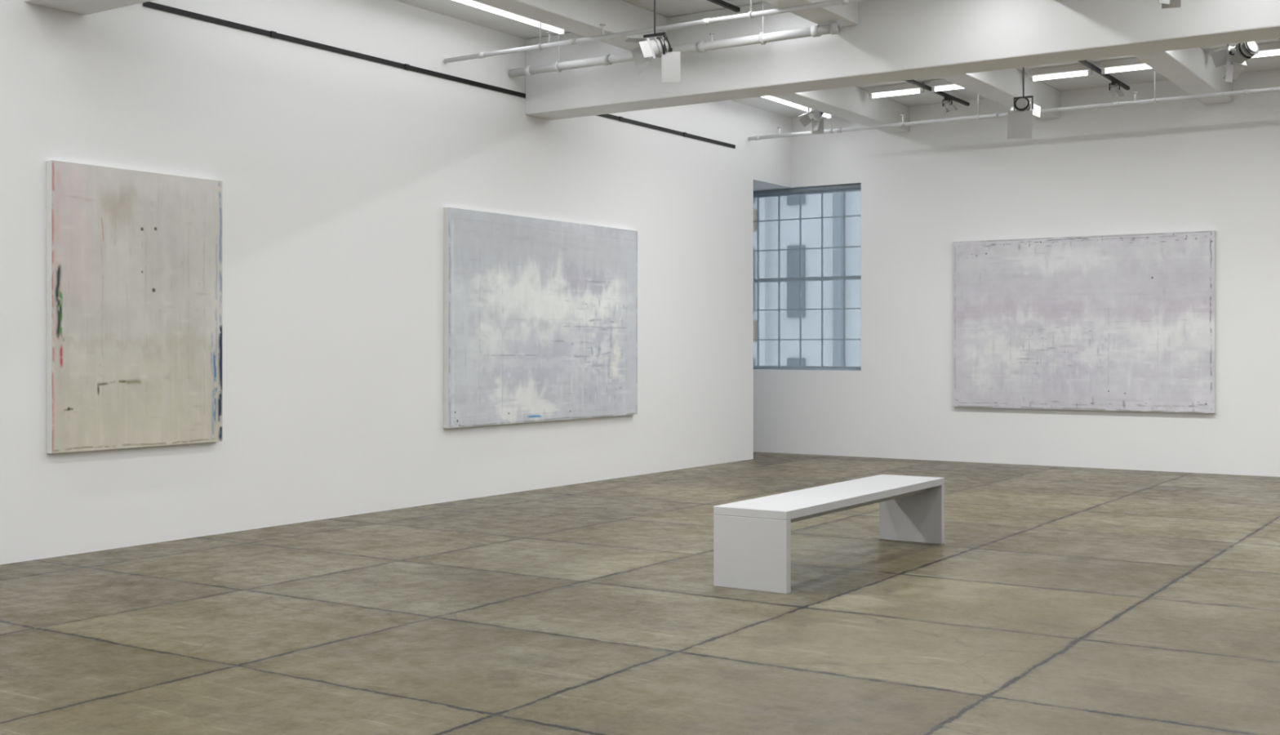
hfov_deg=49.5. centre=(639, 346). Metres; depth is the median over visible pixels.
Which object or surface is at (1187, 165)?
wall
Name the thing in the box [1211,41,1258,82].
track spotlight
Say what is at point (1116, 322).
abstract painting
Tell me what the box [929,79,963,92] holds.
ceiling lamp
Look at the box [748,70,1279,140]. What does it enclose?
pipe
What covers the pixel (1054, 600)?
floor
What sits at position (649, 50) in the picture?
track spotlight
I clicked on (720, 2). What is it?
track
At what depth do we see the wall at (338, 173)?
11.40 m
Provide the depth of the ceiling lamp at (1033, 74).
14.75 m
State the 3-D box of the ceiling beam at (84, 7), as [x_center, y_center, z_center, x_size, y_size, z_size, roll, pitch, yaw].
[2.090,-2.605,5.277,14.330,0.730,0.450,0,0,33]
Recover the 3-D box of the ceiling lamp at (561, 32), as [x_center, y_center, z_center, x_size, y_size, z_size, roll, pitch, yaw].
[-1.821,-2.910,11.031,0.130,0.120,4.040,0,0,33]
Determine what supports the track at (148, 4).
attached to the wall at (338, 173)
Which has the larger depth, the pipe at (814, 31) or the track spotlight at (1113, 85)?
the track spotlight at (1113, 85)
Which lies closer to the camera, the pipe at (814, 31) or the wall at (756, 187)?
the pipe at (814, 31)
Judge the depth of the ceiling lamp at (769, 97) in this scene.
16.50 m
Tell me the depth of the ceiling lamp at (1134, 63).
14.39 m
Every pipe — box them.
[444,0,868,62]
[508,0,840,77]
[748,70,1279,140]
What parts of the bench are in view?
leg panel, seat, leg panel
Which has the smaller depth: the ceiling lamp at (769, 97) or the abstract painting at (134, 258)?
the abstract painting at (134, 258)
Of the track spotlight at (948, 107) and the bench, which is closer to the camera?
the bench
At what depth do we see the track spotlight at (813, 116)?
16.14 m
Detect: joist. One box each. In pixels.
[471,0,909,133]
[762,0,1060,119]
[1133,47,1232,104]
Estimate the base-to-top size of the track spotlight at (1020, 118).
1.010 m
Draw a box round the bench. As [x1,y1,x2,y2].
[713,474,944,593]
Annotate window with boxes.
[753,188,861,369]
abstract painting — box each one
[46,160,222,453]
[443,207,637,427]
[952,230,1215,413]
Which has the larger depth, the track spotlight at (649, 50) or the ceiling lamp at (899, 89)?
the ceiling lamp at (899, 89)
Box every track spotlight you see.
[625,0,680,82]
[798,107,824,133]
[942,97,957,115]
[1007,66,1040,138]
[1108,81,1124,99]
[1158,0,1181,8]
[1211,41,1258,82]
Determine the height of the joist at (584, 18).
0.310 m
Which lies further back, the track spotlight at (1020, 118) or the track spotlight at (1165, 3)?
the track spotlight at (1020, 118)
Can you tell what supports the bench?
on the floor
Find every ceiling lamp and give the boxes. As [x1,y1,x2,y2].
[453,0,564,35]
[760,95,831,118]
[866,81,925,98]
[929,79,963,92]
[1028,63,1093,81]
[1100,57,1151,74]
[1213,41,1279,57]
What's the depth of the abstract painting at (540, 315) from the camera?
13.46 m
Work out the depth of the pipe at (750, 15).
11.23 m
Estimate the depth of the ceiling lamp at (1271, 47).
13.62 m
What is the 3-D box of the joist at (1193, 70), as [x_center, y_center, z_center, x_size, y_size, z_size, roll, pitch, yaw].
[0.504,-2.815,6.378,0.290,0.310,21.200,0,0,33]
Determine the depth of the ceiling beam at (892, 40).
11.39 m
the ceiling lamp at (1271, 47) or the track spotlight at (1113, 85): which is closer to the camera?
the ceiling lamp at (1271, 47)
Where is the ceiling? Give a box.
[394,0,1279,118]
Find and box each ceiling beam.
[24,0,154,15]
[525,0,1279,119]
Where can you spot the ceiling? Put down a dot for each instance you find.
(668, 8)
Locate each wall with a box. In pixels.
[0,0,791,564]
[753,69,1279,476]
[753,183,776,190]
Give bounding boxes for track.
[142,1,735,148]
[706,0,1279,106]
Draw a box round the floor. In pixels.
[0,451,1279,734]

